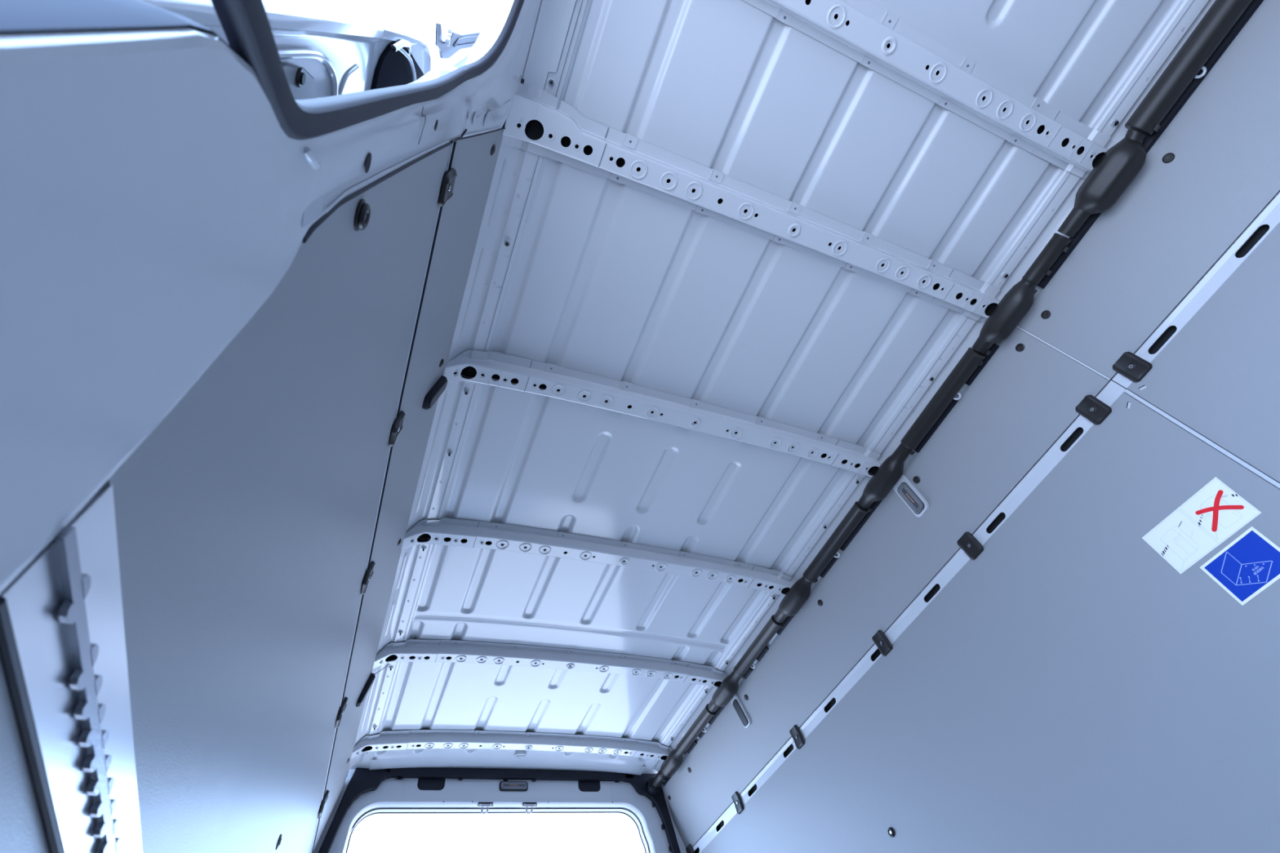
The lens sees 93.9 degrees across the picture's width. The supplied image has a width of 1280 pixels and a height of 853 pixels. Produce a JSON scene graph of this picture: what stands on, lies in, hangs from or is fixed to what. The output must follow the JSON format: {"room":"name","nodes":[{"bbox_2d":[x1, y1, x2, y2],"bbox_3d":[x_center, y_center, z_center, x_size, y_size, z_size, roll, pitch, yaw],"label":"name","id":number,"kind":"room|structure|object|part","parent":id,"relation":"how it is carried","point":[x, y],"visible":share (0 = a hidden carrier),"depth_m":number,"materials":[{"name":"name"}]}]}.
{"room":"cargo space","nodes":[
{"label":"cargo space","id":0,"kind":"room"},
{"bbox_2d":[0,0,540,777],"bbox_3d":[-0.410,0.306,0.615,0.280,1.982,4.280,13,-59,-20],"label":"wall","id":1,"kind":"structure","parent":0,"point":[154,196],"depth_m":0.20,"materials":[{"name":"white metal"}]},
{"bbox_2d":[0,657,49,852],"bbox_3d":[-0.627,1.293,0.522,0.052,0.707,2.620,13,-59,-19],"label":"wall panel","id":2,"kind":"object","parent":1,"relation":"attached to","point":[21,828],"visible":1,"depth_m":0.22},
{"bbox_2d":[0,482,142,852],"bbox_3d":[-0.662,1.073,0.832,0.025,0.058,2.604,13,-59,-20],"label":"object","id":3,"kind":"object","parent":1,"relation":"attached to","point":[63,653],"visible":1,"depth_m":0.23,"materials":[{"name":"silver metal"}]},
{"bbox_3d":[-0.151,0.081,-0.142,0.149,0.929,0.029,20,-62,-23],"label":"pillar trim","id":4,"kind":"part","parent":1,"relation":"part of","materials":[{"name":"blue"}]},
{"bbox_2d":[106,143,452,852],"bbox_3d":[-0.710,0.811,1.207,0.062,0.860,2.664,13,-59,-19],"label":"wall panel","id":5,"kind":"object","parent":1,"relation":"attached to","point":[245,520],"visible":0.96,"depth_m":0.49,"materials":[{"name":"grey plastic"}]},
{"bbox_2d":[140,0,431,99],"bbox_3d":[-0.489,0.209,0.519,0.226,1.764,1.108,13,-59,-20],"label":"sliding door","id":6,"kind":"structure","parent":1,"relation":"in","point":[326,48],"depth_m":0.71,"materials":[{"name":"white paint"}]},
{"bbox_3d":[-0.431,0.236,0.345,0.080,1.232,0.775,13,-59,-20],"label":"lining panel","id":7,"kind":"part","parent":6,"relation":"part of","materials":[{"name":"grey plastic"}]},
{"bbox_3d":[-0.370,-0.565,0.954,0.024,0.103,0.090,-5,-55,-8],"label":"roller arm","id":8,"kind":"part","parent":6,"relation":"part of","materials":[{"name":"white paint"}]},
{"bbox_2d":[210,0,524,139],"bbox_3d":[0.049,-0.602,0.036,0.170,1.844,1.201,13,-59,-20],"label":"seal","id":9,"kind":"object","parent":1,"relation":"attached to","point":[245,24],"visible":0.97,"depth_m":0.32,"materials":[{"name":"grey rubber"}]},
{"bbox_2d":[311,141,456,852],"bbox_3d":[-0.760,0.583,1.580,0.010,0.016,2.600,13,-59,-19],"label":"strip","id":10,"kind":"object","parent":1,"relation":"attached to","point":[453,145],"visible":0.81,"depth_m":1.21,"materials":[{"name":"black rubber"}]},
{"bbox_2d":[317,790,329,818],"bbox_3d":[-1.050,1.254,1.984,0.016,0.073,0.053,13,-59,-20],"label":"clip","id":11,"kind":"object","parent":10,"relation":"attached to","point":[326,797],"visible":1,"depth_m":1.97,"materials":[{"name":"black plastic"}]},
{"bbox_2d":[334,697,347,728],"bbox_3d":[-0.859,0.823,1.721,0.016,0.073,0.053,13,-59,-20],"label":"clip","id":12,"kind":"object","parent":10,"relation":"attached to","point":[344,705],"visible":1,"depth_m":1.71,"materials":[{"name":"black plastic"}]},
{"bbox_2d":[360,560,375,594],"bbox_3d":[-0.655,0.365,1.442,0.016,0.073,0.053,13,-59,-20],"label":"clip","id":13,"kind":"object","parent":10,"relation":"attached to","point":[369,573],"visible":1,"depth_m":1.43,"materials":[{"name":"black plastic"}]},
{"bbox_2d":[388,410,405,446],"bbox_3d":[-0.496,0.005,1.222,0.016,0.073,0.053,13,-59,-20],"label":"clip","id":14,"kind":"object","parent":10,"relation":"attached to","point":[397,426],"visible":1,"depth_m":1.20,"materials":[{"name":"black plastic"}]},
{"bbox_2d":[438,168,457,206],"bbox_3d":[-0.315,-0.392,0.981,0.016,0.073,0.053,13,-59,-20],"label":"clip","id":15,"kind":"object","parent":10,"relation":"attached to","point":[446,193],"visible":1,"depth_m":0.96,"materials":[{"name":"black plastic"}]},
{"bbox_2d":[302,127,505,243],"bbox_3d":[-0.245,-0.346,0.780,0.128,0.949,0.036,34,-68,-29],"label":"piping","id":16,"kind":"object","parent":1,"relation":"attached to","point":[324,217],"visible":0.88,"depth_m":0.49,"materials":[{"name":"grey rubber"}]},
{"bbox_2d":[450,128,467,142],"bbox_3d":[-0.284,-0.456,0.944,0.022,0.075,0.009,-20,-54,3],"label":"pin","id":17,"kind":"object","parent":16,"relation":"attached to","point":[465,130],"visible":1,"depth_m":0.95,"materials":[{"name":"black"}]},
{"bbox_2d":[311,129,503,852],"bbox_3d":[-0.750,0.498,1.692,0.085,0.261,2.575,13,-59,-20],"label":"wall panel","id":18,"kind":"object","parent":1,"relation":"attached to","point":[474,160],"visible":0.95,"depth_m":1.35,"materials":[{"name":"grey plastic"}]},
{"bbox_2d":[355,673,375,706],"bbox_3d":[-0.926,0.889,2.017,0.044,0.106,0.046,13,-59,-20],"label":"lamp","id":19,"kind":"object","parent":18,"relation":"attached to","point":[371,680],"visible":0.98,"depth_m":2.00,"materials":[{"name":"black plastic"}]},
{"bbox_2d":[422,375,447,409],"bbox_3d":[-0.486,-0.081,1.421,0.044,0.106,0.047,13,-59,-20],"label":"lamp","id":20,"kind":"object","parent":18,"relation":"attached to","point":[440,385],"visible":1,"depth_m":1.40,"materials":[{"name":"black plastic"}]},
{"bbox_2d":[421,546,426,551],"bbox_3d":[-0.671,0.380,1.854,0.017,0.014,0.017,13,-59,-20],"label":"stud","id":21,"kind":"object","parent":1,"relation":"attached to","point":[424,548],"visible":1,"depth_m":1.85,"materials":[{"name":"white paint"}]},
{"bbox_2d":[447,450,453,456],"bbox_3d":[-0.532,0.077,1.670,0.017,0.014,0.017,13,-59,-20],"label":"stud","id":22,"kind":"object","parent":1,"relation":"attached to","point":[450,453],"visible":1,"depth_m":1.67,"materials":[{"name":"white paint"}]},
{"bbox_2d":[435,22,480,58],"bbox_3d":[-0.283,-0.649,1.004,0.094,0.252,0.049,-3,-55,-10],"label":"bracket","id":23,"kind":"object","parent":1,"relation":"attached to","point":[455,42],"visible":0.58,"depth_m":0.95,"materials":[{"name":"silver metal"}]},
{"bbox_2d":[463,389,470,395],"bbox_3d":[-0.456,-0.089,1.569,0.017,0.014,0.017,13,-59,-20],"label":"stud","id":24,"kind":"object","parent":1,"relation":"attached to","point":[466,392],"visible":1,"depth_m":1.57,"materials":[{"name":"white paint"}]},
{"bbox_2d":[348,0,591,769],"bbox_3d":[-0.398,-0.258,1.434,0.123,0.090,4.165,13,-59,-20],"label":"roof side panel","id":25,"kind":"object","parent":1,"relation":"attached to","point":[517,171],"depth_m":1.50,"materials":[{"name":"white paint"}]},
{"bbox_2d":[503,240,511,246],"bbox_3d":[-0.305,-0.419,1.369,0.017,0.014,0.017,13,-59,-20],"label":"stud","id":26,"kind":"object","parent":1,"relation":"attached to","point":[507,243],"visible":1,"depth_m":1.37,"materials":[{"name":"white paint"}]},
{"bbox_2d":[519,75,524,84],"bbox_3d":[-0.229,-0.670,1.151,0.013,0.014,0.012,13,-59,-20],"label":"bolt","id":27,"kind":"object","parent":1,"relation":"attached to","point":[522,80],"visible":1,"depth_m":1.15,"materials":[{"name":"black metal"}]},
{"bbox_2d":[523,0,579,91],"bbox_3d":[0.035,-1.196,0.879,0.066,0.031,1.320,13,-59,-20],"label":"plate","id":28,"kind":"object","parent":1,"relation":"attached to","point":[536,72],"visible":1,"depth_m":1.16,"materials":[{"name":"white paint"}]},
{"bbox_2d":[547,77,555,86],"bbox_3d":[-0.179,-0.693,1.202,0.017,0.014,0.017,13,-59,-20],"label":"stud","id":29,"kind":"object","parent":1,"relation":"attached to","point":[551,82],"visible":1,"depth_m":1.20,"materials":[{"name":"white paint"}]},
{"bbox_2d":[313,768,686,852],"bbox_3d":[-0.433,2.191,1.992,1.852,2.000,0.132,13,-59,-20],"label":"door","id":30,"kind":"structure","parent":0,"point":[392,793],"depth_m":2.65,"materials":[{"name":"white paint"}]},
{"bbox_2d":[417,778,445,790],"bbox_3d":[-0.900,1.540,2.578,0.115,0.054,0.003,13,-59,-20],"label":"cap","id":31,"kind":"object","parent":30,"relation":"attached to","point":[423,784],"visible":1,"depth_m":2.57,"materials":[{"name":"black plastic"}]},
{"bbox_2d":[477,802,493,813],"bbox_3d":[-0.668,1.651,2.582,0.068,0.049,0.020,13,-59,-20],"label":"bracket","id":32,"kind":"object","parent":30,"relation":"in","point":[482,805],"depth_m":2.59,"materials":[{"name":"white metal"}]},
{"bbox_3d":[-0.672,1.644,2.597,0.068,0.016,0.009,13,-59,-20],"label":"plate","id":33,"kind":"part","parent":32,"relation":"part of","materials":[{"name":"black plastic"}]},
{"bbox_2d":[345,808,649,852],"bbox_3d":[-0.429,2.224,1.913,1.613,1.836,0.036,13,-59,-20],"label":"seal","id":34,"kind":"object","parent":30,"relation":"attached to","point":[629,814],"visible":1,"depth_m":2.64,"materials":[{"name":"grey rubber"}]},
{"bbox_2d":[318,767,680,852],"bbox_3d":[-0.409,2.098,1.956,1.600,1.921,0.071,13,-59,-20],"label":"door frame","id":35,"kind":"structure","parent":30,"relation":"attached to","point":[363,780],"depth_m":2.68,"materials":[{"name":"black plastic"}]},
{"bbox_2d":[498,781,528,791],"bbox_3d":[-0.567,1.617,2.689,0.130,0.041,0.012,13,-59,-20],"label":"lamp","id":36,"kind":"object","parent":30,"relation":"attached to","point":[521,786],"visible":1,"depth_m":2.69,"materials":[{"name":"black plastic"}]},
{"bbox_2d":[521,802,537,813],"bbox_3d":[-0.488,1.693,2.648,0.068,0.049,0.020,13,-59,-20],"label":"bracket","id":37,"kind":"object","parent":30,"relation":"in","point":[526,805],"depth_m":2.66,"materials":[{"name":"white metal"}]},
{"bbox_3d":[-0.492,1.687,2.663,0.068,0.016,0.009,13,-59,-20],"label":"plate","id":38,"kind":"part","parent":37,"relation":"part of","materials":[{"name":"black plastic"}]},
{"bbox_2d":[577,781,599,791],"bbox_3d":[-0.239,1.695,2.821,0.110,0.054,0.003,13,-59,-20],"label":"cap","id":39,"kind":"object","parent":30,"relation":"attached to","point":[587,786],"visible":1,"depth_m":2.82,"materials":[{"name":"black plastic"}]},
{"bbox_2d":[350,0,1181,775],"bbox_3d":[0.185,-0.093,1.743,1.490,0.069,4.400,13,-59,-20],"label":"ceiling","id":40,"kind":"structure","parent":0,"point":[611,279],"depth_m":1.62,"materials":[{"name":"white paint"}]},
{"bbox_2d":[351,729,672,760],"bbox_3d":[-0.484,1.408,2.599,1.424,0.102,0.102,13,-59,-20],"label":"crossbar","id":41,"kind":"object","parent":40,"relation":"attached to","point":[413,739],"visible":0.98,"depth_m":2.58,"materials":[{"name":"white paint"}]},
{"bbox_2d":[373,639,727,688],"bbox_3d":[-0.268,0.938,2.313,1.424,0.102,0.102,13,-59,-20],"label":"crossbar","id":42,"kind":"object","parent":40,"relation":"attached to","point":[409,651],"visible":0.99,"depth_m":2.29,"materials":[{"name":"white paint"}]},
{"bbox_2d":[401,517,795,595],"bbox_3d":[-0.051,0.466,2.026,1.424,0.102,0.102,13,-59,-20],"label":"crossbar","id":43,"kind":"object","parent":40,"relation":"attached to","point":[483,535],"visible":0.99,"depth_m":2.00,"materials":[{"name":"white paint"}]},
{"bbox_2d":[443,349,884,478],"bbox_3d":[0.165,-0.006,1.740,1.424,0.102,0.102,13,-59,-20],"label":"crossbar","id":44,"kind":"object","parent":40,"relation":"attached to","point":[529,375],"visible":0.97,"depth_m":1.71,"materials":[{"name":"white paint"}]},
{"bbox_2d":[500,82,1004,322],"bbox_3d":[0.385,-0.485,1.449,1.424,0.102,0.122,13,-59,-20],"label":"crossbar","id":45,"kind":"object","parent":40,"relation":"attached to","point":[539,122],"visible":0.97,"depth_m":1.41,"materials":[{"name":"white paint"}]},
{"bbox_2d":[742,0,1113,178],"bbox_3d":[0.532,-0.805,1.256,1.424,0.102,0.102,13,-59,-20],"label":"crossbar","id":46,"kind":"object","parent":40,"relation":"attached to","point":[860,30],"visible":0.97,"depth_m":1.34,"materials":[{"name":"white paint"}]},
{"bbox_2d":[661,287,1279,796],"bbox_3d":[1.125,0.657,1.197,0.277,1.959,4.280,13,-59,-20],"label":"wall","id":47,"kind":"structure","parent":0,"point":[1041,287],"depth_m":1.77,"materials":[{"name":"white metal"}]},
{"bbox_2d":[662,327,1109,848],"bbox_3d":[0.626,0.850,2.216,0.094,0.262,2.634,13,-59,-20],"label":"wall panel","id":48,"kind":"object","parent":47,"relation":"attached to","point":[1028,393],"visible":0.99,"depth_m":1.95,"materials":[{"name":"grey plastic"}]},
{"bbox_2d":[730,693,751,728],"bbox_3d":[0.417,1.181,2.484,0.052,0.127,0.058,13,-59,-20],"label":"lamp","id":49,"kind":"object","parent":48,"relation":"attached to","point":[737,704],"visible":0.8,"depth_m":2.47,"materials":[{"name":"white paint"}]},
{"bbox_2d":[893,475,928,517],"bbox_3d":[0.859,0.221,1.900,0.053,0.131,0.074,13,-59,-20],"label":"lamp","id":50,"kind":"object","parent":48,"relation":"attached to","point":[904,488],"visible":0.97,"depth_m":1.89,"materials":[{"name":"white paint"}]},
{"bbox_2d":[692,377,1128,852],"bbox_3d":[0.713,0.933,2.106,0.031,0.075,2.602,13,-59,-20],"label":"rail","id":51,"kind":"object","parent":47,"relation":"attached to","point":[1113,390],"visible":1,"depth_m":1.85,"materials":[{"name":"silver metal"}]},
{"bbox_2d":[685,844,693,852],"bbox_3d":[0.229,1.945,2.714,0.016,0.073,0.053,13,-59,-20],"label":"clip","id":52,"kind":"object","parent":51,"relation":"attached to","point":[689,849],"visible":1,"depth_m":2.72,"materials":[{"name":"black plastic"}]},
{"bbox_2d":[731,791,743,814],"bbox_3d":[0.404,1.563,2.482,0.016,0.073,0.053,13,-59,-20],"label":"clip","id":53,"kind":"object","parent":51,"relation":"attached to","point":[736,798],"visible":1,"depth_m":2.48,"materials":[{"name":"black plastic"}]},
{"bbox_2d":[789,724,804,749],"bbox_3d":[0.587,1.164,2.240,0.016,0.073,0.053,13,-59,-20],"label":"clip","id":54,"kind":"object","parent":51,"relation":"attached to","point":[796,734],"visible":1,"depth_m":2.23,"materials":[{"name":"black plastic"}]},
{"bbox_2d":[871,630,892,656],"bbox_3d":[0.795,0.712,1.966,0.016,0.073,0.053,13,-59,-20],"label":"clip","id":55,"kind":"object","parent":51,"relation":"attached to","point":[880,639],"visible":1,"depth_m":1.96,"materials":[{"name":"black plastic"}]},
{"bbox_2d":[956,532,983,559],"bbox_3d":[0.962,0.347,1.745,0.016,0.073,0.053,13,-59,-20],"label":"clip","id":56,"kind":"object","parent":51,"relation":"attached to","point":[967,542],"visible":1,"depth_m":1.74,"materials":[{"name":"black plastic"}]},
{"bbox_2d":[1075,395,1111,424],"bbox_3d":[1.141,-0.043,1.508,0.016,0.073,0.053,13,-59,-20],"label":"clip","id":57,"kind":"object","parent":51,"relation":"attached to","point":[1091,407],"visible":1,"depth_m":1.50,"materials":[{"name":"black plastic"}]},
{"bbox_2d":[644,0,1215,772],"bbox_3d":[0.837,0.032,1.889,0.123,0.090,4.165,13,-59,-20],"label":"roof side panel","id":58,"kind":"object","parent":47,"relation":"attached to","point":[1057,202],"depth_m":1.75,"materials":[{"name":"white paint"}]},
{"bbox_2d":[927,375,933,380],"bbox_3d":[0.879,-0.144,1.803,0.017,0.014,0.017,13,-59,-20],"label":"stud","id":59,"kind":"object","parent":47,"relation":"attached to","point":[930,377],"visible":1,"depth_m":1.80,"materials":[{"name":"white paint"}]},
{"bbox_2d":[651,0,1263,788],"bbox_3d":[0.839,0.063,1.870,0.090,0.089,4.175,13,-59,-20],"label":"wiring harness","id":60,"kind":"object","parent":47,"relation":"attached to","point":[1119,166],"visible":1,"depth_m":1.59,"materials":[{"name":"black plastic"}]},
{"bbox_3d":[0.127,1.690,2.869,0.018,0.023,0.090,13,-59,-20],"label":"mounting plate","id":61,"kind":"part","parent":60,"relation":"part of","materials":[{"name":"black plastic"}]},
{"bbox_3d":[0.233,1.460,2.729,0.018,0.023,0.090,13,-59,-20],"label":"mounting plate","id":62,"kind":"part","parent":60,"relation":"part of","materials":[{"name":"black plastic"}]},
{"bbox_3d":[0.273,1.372,2.676,0.018,0.023,0.050,13,-59,-20],"label":"mounting plate","id":63,"kind":"part","parent":60,"relation":"part of","materials":[{"name":"black plastic"}]},
{"bbox_3d":[0.331,1.245,2.599,0.018,0.023,0.150,13,-59,-20],"label":"mounting plate","id":64,"kind":"part","parent":60,"relation":"part of","materials":[{"name":"black plastic"}]},
{"bbox_3d":[0.439,1.010,2.456,0.018,0.023,0.060,13,-59,-20],"label":"mounting plate","id":65,"kind":"part","parent":60,"relation":"part of","materials":[{"name":"black plastic"}]},
{"bbox_3d":[0.486,0.907,2.393,0.018,0.023,0.080,13,-59,-20],"label":"mounting plate","id":66,"kind":"part","parent":60,"relation":"part of","materials":[{"name":"black plastic"}]},
{"bbox_3d":[0.559,0.747,2.297,0.018,0.023,0.140,13,-59,-20],"label":"mounting plate","id":67,"kind":"part","parent":60,"relation":"part of","materials":[{"name":"black plastic"}]},
{"bbox_3d":[0.674,0.499,2.146,0.018,0.023,0.105,13,-59,-20],"label":"mounting plate","id":68,"kind":"part","parent":60,"relation":"part of","materials":[{"name":"black plastic"}]},
{"bbox_3d":[0.754,0.324,2.040,0.018,0.023,0.265,13,-59,-20],"label":"mounting plate","id":69,"kind":"part","parent":60,"relation":"part of","materials":[{"name":"black plastic"}]},
{"bbox_3d":[0.905,-0.005,1.840,0.018,0.023,0.200,13,-59,-20],"label":"mounting plate","id":70,"kind":"part","parent":60,"relation":"part of","materials":[{"name":"black plastic"}]},
{"bbox_2d":[953,391,961,399],"bbox_3d":[0.937,-0.090,1.768,0.020,0.019,0.025,13,-59,-20],"label":"ring","id":71,"kind":"object","parent":60,"relation":"attached to","point":[958,393],"visible":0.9,"depth_m":1.76,"materials":[{"name":"white paint"}]},
{"bbox_3d":[0.986,-0.182,1.733,0.018,0.023,0.135,13,-59,-20],"label":"mounting plate","id":72,"kind":"part","parent":60,"relation":"part of","materials":[{"name":"black plastic"}]},
{"bbox_3d":[1.115,-0.462,1.563,0.018,0.023,0.210,13,-59,-20],"label":"mounting plate","id":73,"kind":"part","parent":60,"relation":"part of","materials":[{"name":"black plastic"}]},
{"bbox_2d":[1194,66,1206,78],"bbox_3d":[1.259,-0.798,1.345,0.020,0.019,0.025,13,-59,-20],"label":"ring","id":74,"kind":"object","parent":60,"relation":"attached to","point":[1204,68],"visible":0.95,"depth_m":1.34,"materials":[{"name":"white paint"}]},
{"bbox_3d":[1.410,-1.105,1.173,0.018,0.023,1.145,13,-59,-20],"label":"mounting plate","id":75,"kind":"part","parent":60,"relation":"part of","materials":[{"name":"black plastic"}]},
{"bbox_2d":[701,391,1279,852],"bbox_3d":[0.865,1.418,1.461,0.074,1.590,2.624,13,-59,-20],"label":"wall panel","id":76,"kind":"object","parent":47,"relation":"attached to","point":[1069,689],"visible":1,"depth_m":1.45,"materials":[{"name":"grey plastic"}]},
{"bbox_2d":[1142,476,1261,573],"bbox_3d":[1.191,0.212,1.276,0.005,0.110,0.199,13,-59,-20],"label":"warning sticker","id":77,"kind":"object","parent":76,"relation":"attached to","point":[1213,514],"visible":1,"depth_m":1.27,"materials":[{"name":"white paper"}]},
{"bbox_2d":[1200,526,1279,605],"bbox_3d":[1.211,0.278,1.193,0.005,0.096,0.130,13,-59,-20],"label":"sticker","id":78,"kind":"object","parent":76,"relation":"attached to","point":[1249,564],"visible":1,"depth_m":1.19,"materials":[{"name":"blue paper"}]},
{"bbox_2d":[1000,271,1008,277],"bbox_3d":[1.003,-0.414,1.639,0.017,0.014,0.017,13,-59,-20],"label":"stud","id":79,"kind":"object","parent":47,"relation":"attached to","point":[1004,274],"visible":1,"depth_m":1.64,"materials":[{"name":"white paint"}]},
{"bbox_2d":[1110,119,1119,126],"bbox_3d":[1.149,-0.734,1.445,0.017,0.014,0.017,13,-59,-20],"label":"stud","id":80,"kind":"object","parent":47,"relation":"attached to","point":[1114,122],"visible":1,"depth_m":1.44,"materials":[{"name":"white paint"}]},
{"bbox_2d":[1016,325,1279,488],"bbox_3d":[1.277,0.273,0.932,0.168,1.896,0.010,13,-59,-20],"label":"strip","id":81,"kind":"object","parent":47,"relation":"attached to","point":[1211,443],"visible":0.86,"depth_m":1.33,"materials":[{"name":"white paint"}]},
{"bbox_2d":[1017,0,1279,378],"bbox_3d":[1.408,-0.853,1.181,0.094,0.262,1.635,13,-59,-20],"label":"wall panel","id":82,"kind":"object","parent":47,"relation":"attached to","point":[1215,167],"visible":0.98,"depth_m":1.39,"materials":[{"name":"grey plastic"}]},
{"bbox_2d":[1110,190,1279,388],"bbox_3d":[1.488,-0.755,1.082,0.031,0.075,1.636,13,-59,-20],"label":"rail","id":83,"kind":"object","parent":47,"relation":"attached to","point":[1268,218],"visible":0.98,"depth_m":1.34,"materials":[{"name":"silver metal"}]},
{"bbox_2d":[1112,351,1151,382],"bbox_3d":[1.188,-0.145,1.446,0.016,0.073,0.053,13,-59,-20],"label":"clip","id":84,"kind":"object","parent":83,"relation":"attached to","point":[1129,365],"visible":1,"depth_m":1.44,"materials":[{"name":"black plastic"}]},
{"bbox_2d":[1127,222,1279,482],"bbox_3d":[1.647,-0.285,0.427,0.074,1.590,1.636,13,-59,-20],"label":"wall panel","id":85,"kind":"object","parent":47,"relation":"attached to","point":[1219,376],"visible":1,"depth_m":1.27,"materials":[{"name":"grey"}]}
]}

